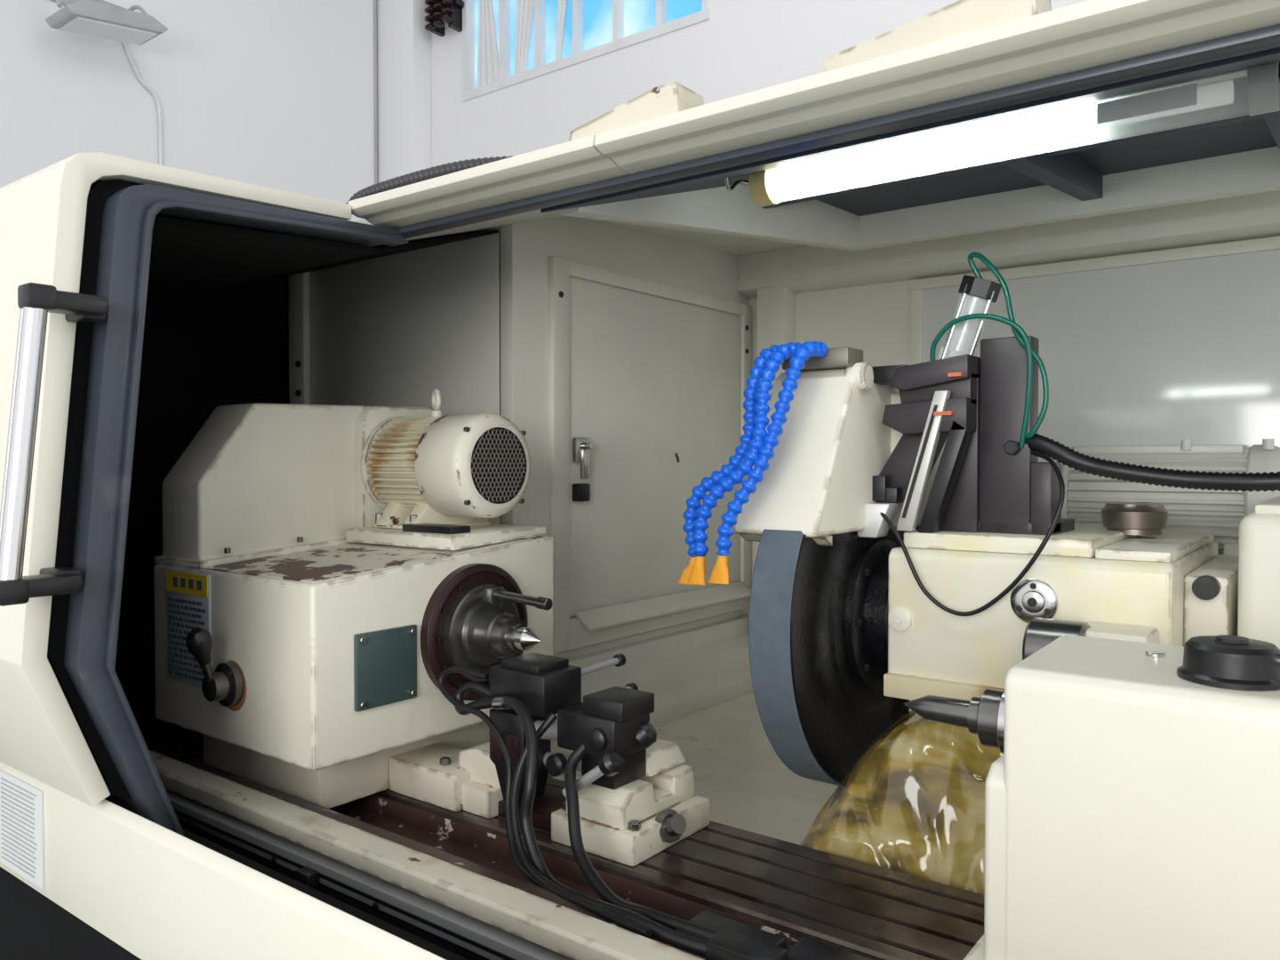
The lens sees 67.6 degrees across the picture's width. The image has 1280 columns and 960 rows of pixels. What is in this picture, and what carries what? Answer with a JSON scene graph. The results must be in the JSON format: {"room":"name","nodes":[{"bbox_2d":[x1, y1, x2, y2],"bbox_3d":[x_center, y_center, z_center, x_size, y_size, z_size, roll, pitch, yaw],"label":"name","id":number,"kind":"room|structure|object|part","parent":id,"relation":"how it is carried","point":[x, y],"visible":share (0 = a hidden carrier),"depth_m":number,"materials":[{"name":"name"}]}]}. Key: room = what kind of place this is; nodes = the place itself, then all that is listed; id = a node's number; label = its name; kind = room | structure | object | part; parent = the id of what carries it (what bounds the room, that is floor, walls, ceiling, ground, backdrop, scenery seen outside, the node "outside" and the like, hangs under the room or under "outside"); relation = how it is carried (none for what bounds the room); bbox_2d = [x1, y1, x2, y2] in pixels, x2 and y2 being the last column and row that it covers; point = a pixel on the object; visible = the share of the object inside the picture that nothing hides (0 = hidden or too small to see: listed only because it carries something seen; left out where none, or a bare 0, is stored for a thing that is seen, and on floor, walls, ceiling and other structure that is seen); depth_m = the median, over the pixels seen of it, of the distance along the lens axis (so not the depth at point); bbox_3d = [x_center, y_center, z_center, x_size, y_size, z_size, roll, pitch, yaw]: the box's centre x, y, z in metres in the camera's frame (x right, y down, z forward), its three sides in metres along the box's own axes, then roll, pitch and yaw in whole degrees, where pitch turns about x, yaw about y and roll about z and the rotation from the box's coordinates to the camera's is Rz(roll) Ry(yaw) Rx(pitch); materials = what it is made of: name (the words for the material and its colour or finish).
{"room":"metal workshop","nodes":[
{"label":"metal workshop","id":0,"kind":"room"},
{"bbox_2d":[0,0,377,221],"bbox_3d":[-5.399,-1.809,4.463,0.160,6.550,10.600,1,1,37],"label":"wall","id":1,"kind":"structure","parent":0,"point":[276,94],"depth_m":7.17,"materials":[{"name":"white paint"}]},
{"bbox_2d":[45,0,167,165],"bbox_3d":[-3.493,-2.200,6.395,0.520,2.160,0.836,1,1,37],"label":"floodlight","id":2,"kind":"object","parent":1,"relation":"attached to","point":[100,19],"visible":0.88,"depth_m":6.21,"materials":[{"name":"white metal"}]},
{"bbox_3d":[-3.751,-3.221,6.450,0.020,0.120,0.640,1,1,37],"label":"wall plate","id":3,"kind":"part","parent":2,"relation":"part of","materials":[{"name":"white metal"}]},
{"bbox_2d":[45,0,167,45],"bbox_3d":[-3.549,-3.081,6.299,0.512,0.375,0.631,1,1,37],"label":"lamp","id":4,"kind":"object","parent":2,"relation":"attached to","point":[100,19],"depth_m":6.17,"materials":[{"name":"white metal"}]},
{"bbox_2d":[373,0,377,183],"bbox_3d":[-2.307,-1.882,8.367,0.028,6.350,0.028,1,1,37],"label":"trim","id":5,"kind":"structure","parent":1,"relation":"attached to","point":[374,1],"depth_m":8.33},
{"bbox_2d":[431,0,1087,167],"bbox_3d":[3.008,-1.813,4.684,12.940,6.550,0.150,1,1,37],"label":"wall","id":6,"kind":"structure","parent":0,"point":[744,46],"depth_m":6.71,"materials":[{"name":"white paint"}]},
{"bbox_2d":[376,0,431,183],"bbox_3d":[-2.047,-1.881,8.320,0.490,6.550,0.200,1,1,37],"label":"pillar","id":7,"kind":"structure","parent":6,"relation":"attached to","point":[404,44],"depth_m":8.18,"materials":[{"name":"white paint"}]},
{"bbox_2d":[424,0,463,36],"bbox_3d":[-1.641,-4.050,7.979,0.340,0.600,0.185,1,1,37],"label":"bracket","id":8,"kind":"object","parent":6,"relation":"attached to","point":[436,10],"visible":1,"depth_m":7.93,"materials":[{"name":"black metal"}]},
{"bbox_2d":[462,0,709,102],"bbox_3d":[-0.474,-3.666,7.266,2.450,1.040,0.115,1,1,37],"label":"window","id":9,"kind":"structure","parent":6,"relation":"in","point":[593,28],"depth_m":7.34,"materials":[{"name":"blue glass"}]},
{"bbox_2d":[477,0,567,87],"bbox_3d":[-0.940,-3.684,7.661,1.070,0.900,0.012,1,1,37],"label":"window curtain","id":10,"kind":"object","parent":9,"relation":"attached to","point":[488,63],"visible":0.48,"depth_m":7.84,"materials":[{"name":"white fabric"}]},
{"bbox_3d":[-0.174,1.586,0.791,13.200,0.100,11.000,1,1,37],"label":"floor","id":11,"kind":"structure","parent":0,"visible":0},
{"bbox_2d":[0,0,1279,959],"bbox_3d":[0.236,0.313,2.253,3.850,2.390,2.860,1,1,37],"label":"enclosure","id":12,"kind":"object","parent":11,"relation":"on","point":[604,292],"visible":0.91,"depth_m":2.82,"materials":[{"name":"paint"}]},
{"bbox_2d":[0,776,37,878],"bbox_3d":[-1.145,0.639,1.760,0.160,0.152,0.002,1,1,37],"label":"vent","id":13,"kind":"object","parent":12,"relation":"attached to","point":[19,796],"depth_m":1.76,"materials":[{"name":"grey metal"}]},
{"bbox_3d":[-0.450,1.138,1.327,3.800,0.775,0.070,1,1,37],"label":"kick plate","id":14,"kind":"part","parent":12,"relation":"part of","materials":[{"name":"metal"}]},
{"bbox_2d":[0,152,403,831],"bbox_3d":[-1.263,0.017,2.149,1.385,1.154,0.716,1,1,37],"label":"sliding door","id":15,"kind":"structure","parent":12,"relation":"on","point":[43,212],"depth_m":1.54,"materials":[{"name":"beige paint"}]},
{"bbox_2d":[0,566,82,606],"bbox_3d":[-0.906,0.157,1.428,0.121,0.038,0.132,1,1,37],"label":"bracket","id":16,"kind":"object","parent":15,"relation":"attached to","point":[52,580],"visible":0.99,"depth_m":1.41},
{"bbox_2d":[17,282,107,323],"bbox_3d":[-0.881,-0.268,1.452,0.121,0.038,0.132,1,1,37],"label":"bracket","id":17,"kind":"object","parent":15,"relation":"attached to","point":[76,308],"visible":0.91,"depth_m":1.43,"materials":[{"name":"black plastic"}]},
{"bbox_2d":[0,306,47,580],"bbox_3d":[-0.891,-0.056,1.379,0.031,0.443,0.074,1,1,37],"label":"handle bar","id":18,"kind":"object","parent":17,"relation":"attached to","point":[34,321],"visible":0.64,"depth_m":1.37,"materials":[{"name":"silver metal"}]},
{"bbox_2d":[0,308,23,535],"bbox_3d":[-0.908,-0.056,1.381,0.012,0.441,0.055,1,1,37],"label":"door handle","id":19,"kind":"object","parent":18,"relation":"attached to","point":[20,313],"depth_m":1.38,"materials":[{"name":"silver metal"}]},
{"bbox_2d":[47,179,145,799],"bbox_3d":[-1.302,0.003,2.139,1.335,1.064,0.558,1,1,37],"label":"seal","id":20,"kind":"object","parent":15,"relation":"attached to","point":[100,192],"depth_m":1.55,"materials":[{"name":"black rubber"}]},
{"bbox_2d":[104,216,378,801],"bbox_3d":[-1.260,0.049,2.224,1.300,1.101,0.594,1,1,37],"label":"lining","id":21,"kind":"object","parent":15,"relation":"attached to","point":[187,256],"visible":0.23,"depth_m":2.03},
{"bbox_2d":[105,200,408,835],"bbox_3d":[-0.690,0.053,1.788,0.055,1.108,0.610,1,1,37],"label":"seal","id":22,"kind":"object","parent":15,"relation":"attached to","point":[168,206],"visible":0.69,"depth_m":1.57,"materials":[{"name":"rubber"}]},
{"bbox_3d":[-0.458,0.644,1.308,3.800,0.214,0.105,1,1,37],"label":"sill","id":23,"kind":"part","parent":12,"relation":"part of","materials":[{"name":"beige paint"}]},
{"bbox_2d":[144,729,984,959],"bbox_3d":[-0.052,1.039,1.682,3.100,0.860,0.660,1,1,37],"label":"table","id":24,"kind":"object","parent":12,"relation":"in","point":[451,880],"visible":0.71,"depth_m":1.61,"materials":[{"name":"metal"}]},
{"bbox_2d":[295,866,319,887],"bbox_3d":[-0.587,0.701,1.684,0.040,0.025,0.025,1,1,37],"label":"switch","id":25,"kind":"object","parent":24,"relation":"attached to","point":[308,876],"depth_m":1.68,"materials":[{"name":"black plastic"}]},
{"bbox_2d":[153,403,553,808],"bbox_3d":[-0.603,0.245,2.161,0.836,0.870,0.812,1,1,37],"label":"headstock","id":26,"kind":"object","parent":24,"relation":"on","point":[304,658],"visible":0.92,"depth_m":2.05,"materials":[{"name":"beige paint"}]},
{"bbox_2d":[168,576,206,681],"bbox_3d":[-0.983,0.321,2.073,0.160,0.216,0.003,1,1,37],"label":"print","id":27,"kind":"object","parent":26,"relation":"attached to","point":[187,596],"depth_m":2.08},
{"bbox_3d":[-0.981,0.320,2.076,0.180,0.242,0.005,1,1,37],"label":"label plate","id":28,"kind":"part","parent":26,"relation":"part of","materials":[{"name":"metal"}]},
{"bbox_3d":[-0.871,0.331,1.892,0.051,0.079,0.056,1,1,37],"label":"lever knob","id":29,"kind":"part","parent":26,"relation":"part of","materials":[{"name":"black plastic"}]},
{"bbox_3d":[-0.870,0.385,1.923,0.018,0.079,0.050,0,1,8],"label":"lever arm","id":30,"kind":"part","parent":26,"relation":"part of","materials":[{"name":"metal"}]},
{"bbox_3d":[-0.513,0.378,1.933,0.012,0.152,0.150,1,1,37],"label":"plate","id":31,"kind":"part","parent":26,"relation":"part of","materials":[{"name":"green paint"}]},
{"bbox_2d":[345,388,545,550],"bbox_3d":[-0.491,-0.037,2.349,0.430,0.377,0.300,1,1,37],"label":"motor","id":32,"kind":"object","parent":26,"relation":"on","point":[437,480],"visible":1,"depth_m":2.25,"materials":[{"name":"beige paint"}]},
{"bbox_3d":[-0.475,0.133,2.340,0.390,0.037,0.300,1,1,37],"label":"mounting plate","id":33,"kind":"part","parent":32,"relation":"part of","materials":[{"name":"beige paint"}]},
{"bbox_3d":[-0.213,0.702,1.465,3.100,0.141,0.060,1,1,37],"label":"table rail","id":34,"kind":"part","parent":24,"relation":"part of","materials":[{"name":"beige metal"}]},
{"bbox_2d":[389,652,719,956],"bbox_3d":[-0.073,0.522,1.809,0.437,0.332,1.095,-1,1,-36],"label":"gauge","id":35,"kind":"object","parent":24,"relation":"on","point":[633,798],"visible":0.93,"depth_m":1.78,"materials":[{"name":"black metal"}]},
{"bbox_2d":[904,634,1279,959],"bbox_3d":[0.789,0.439,1.236,0.935,0.517,0.370,1,1,37],"label":"tailstock","id":36,"kind":"object","parent":24,"relation":"on","point":[1132,794],"visible":1,"depth_m":1.19,"materials":[{"name":"beige paint"}]},
{"bbox_3d":[0.499,-0.711,2.537,3.800,0.353,2.060,1,1,37],"label":"roof panel","id":37,"kind":"part","parent":12,"relation":"part of","materials":[{"name":"paint"}]},
{"bbox_3d":[0.083,-0.082,3.294,0.022,1.180,1.140,1,1,37],"label":"access door frame","id":38,"kind":"part","parent":12,"relation":"part of","materials":[{"name":"paint"}]},
{"bbox_3d":[0.081,-0.104,3.301,0.010,1.029,0.994,1,1,37],"label":"access door panel","id":39,"kind":"part","parent":12,"relation":"part of","materials":[{"name":"paint"}]},
{"bbox_3d":[0.519,0.017,3.649,0.120,1.490,0.090,1,1,37],"label":"corner post","id":40,"kind":"part","parent":12,"relation":"part of","materials":[{"name":"paint"}]},
{"bbox_2d":[799,710,1002,895],"bbox_3d":[0.577,0.605,1.796,0.562,0.354,0.313,1,1,37],"label":"film","id":41,"kind":"object","parent":12,"relation":"on","point":[912,803],"visible":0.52,"depth_m":1.76,"materials":[{"name":"yellow plastic"}]},
{"bbox_3d":[1.044,-0.655,1.777,2.010,0.293,1.430,1,1,37],"label":"recess panel","id":42,"kind":"part","parent":12,"relation":"part of","materials":[{"name":"paint"}]},
{"bbox_2d":[724,62,1279,207],"bbox_3d":[0.533,-0.573,1.574,0.874,0.108,0.133,1,1,37],"label":"lamp","id":43,"kind":"object","parent":12,"relation":"attached to","point":[767,188],"visible":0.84,"depth_m":1.52,"materials":[{"name":"white"}]},
{"bbox_2d":[883,502,1238,711],"bbox_3d":[1.006,0.417,2.259,0.730,0.741,1.200,1,1,37],"label":"wheelhead","id":44,"kind":"object","parent":12,"relation":"on","point":[1123,577],"visible":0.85,"depth_m":1.91,"materials":[{"name":"beige paint"}]},
{"bbox_2d":[677,341,863,585],"bbox_3d":[0.292,-0.039,2.044,0.391,0.517,0.187,-1,1,-28],"label":"hose","id":45,"kind":"object","parent":44,"relation":"attached to","point":[794,357],"visible":1,"depth_m":1.97,"materials":[{"name":"blue plastic"}]},
{"bbox_2d":[748,526,919,785],"bbox_3d":[0.524,0.304,2.197,0.175,0.780,0.780,1,1,37],"label":"wheel","id":46,"kind":"object","parent":44,"relation":"attached to","point":[818,649],"visible":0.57,"depth_m":2.00,"materials":[{"name":"black stone"}]},
{"bbox_2d":[733,361,947,545],"bbox_3d":[0.554,0.226,2.252,0.305,0.965,0.794,1,1,37],"label":"guard","id":47,"kind":"object","parent":44,"relation":"attached to","point":[818,482],"visible":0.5,"depth_m":2.03,"materials":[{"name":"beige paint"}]},
{"bbox_3d":[0.695,-0.048,2.324,0.055,0.310,0.340,1,1,37],"label":"plate","id":48,"kind":"part","parent":47,"relation":"part of","materials":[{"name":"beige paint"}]},
{"bbox_3d":[0.761,0.237,1.855,0.018,0.018,0.003,1,1,37],"label":"sight port glass","id":49,"kind":"part","parent":44,"relation":"part of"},
{"bbox_2d":[857,252,1279,615],"bbox_3d":[0.899,-0.105,1.938,0.927,0.762,0.345,1,1,37],"label":"dresser","id":50,"kind":"object","parent":44,"relation":"attached to","point":[989,477],"visible":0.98,"depth_m":2.01,"materials":[{"name":"metal"}]},
{"bbox_3d":[0.612,-0.046,2.143,0.160,0.179,0.090,1,1,37],"label":"slide arm","id":51,"kind":"part","parent":50,"relation":"part of"},
{"bbox_3d":[0.774,-0.067,1.986,0.031,0.031,0.022,1,1,37],"label":"bracket knob","id":52,"kind":"part","parent":50,"relation":"part of","materials":[{"name":"grey metal"}]},
{"bbox_2d":[1060,439,1279,555],"bbox_3d":[1.359,0.151,2.477,0.600,0.505,0.339,1,1,37],"label":"motor","id":53,"kind":"object","parent":44,"relation":"on","point":[1220,513],"visible":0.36,"depth_m":2.33,"materials":[{"name":"metal"}]},
{"bbox_3d":[1.359,-0.083,2.439,0.442,0.035,0.152,1,1,37],"label":"motor rail","id":54,"kind":"part","parent":53,"relation":"part of","materials":[{"name":"white metal"}]},
{"bbox_3d":[1.759,-0.069,2.742,2.030,1.235,0.025,1,1,37],"label":"panel frame","id":55,"kind":"part","parent":12,"relation":"part of","materials":[{"name":"paint"}]},
{"bbox_3d":[1.778,-0.051,2.734,1.990,1.200,0.015,1,1,37],"label":"panel","id":56,"kind":"part","parent":12,"relation":"part of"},
{"bbox_2d":[1237,496,1279,648],"bbox_3d":[1.450,0.419,1.776,0.538,0.755,0.530,1,1,37],"label":"housing","id":57,"kind":"object","parent":12,"relation":"on","point":[1259,538],"visible":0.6,"depth_m":1.70,"materials":[{"name":"beige paint"}]},
{"bbox_3d":[1.452,0.052,1.768,0.495,0.020,0.490,1,1,37],"label":"housing lid","id":58,"kind":"part","parent":57,"relation":"part of","materials":[{"name":"beige paint"}]}
]}

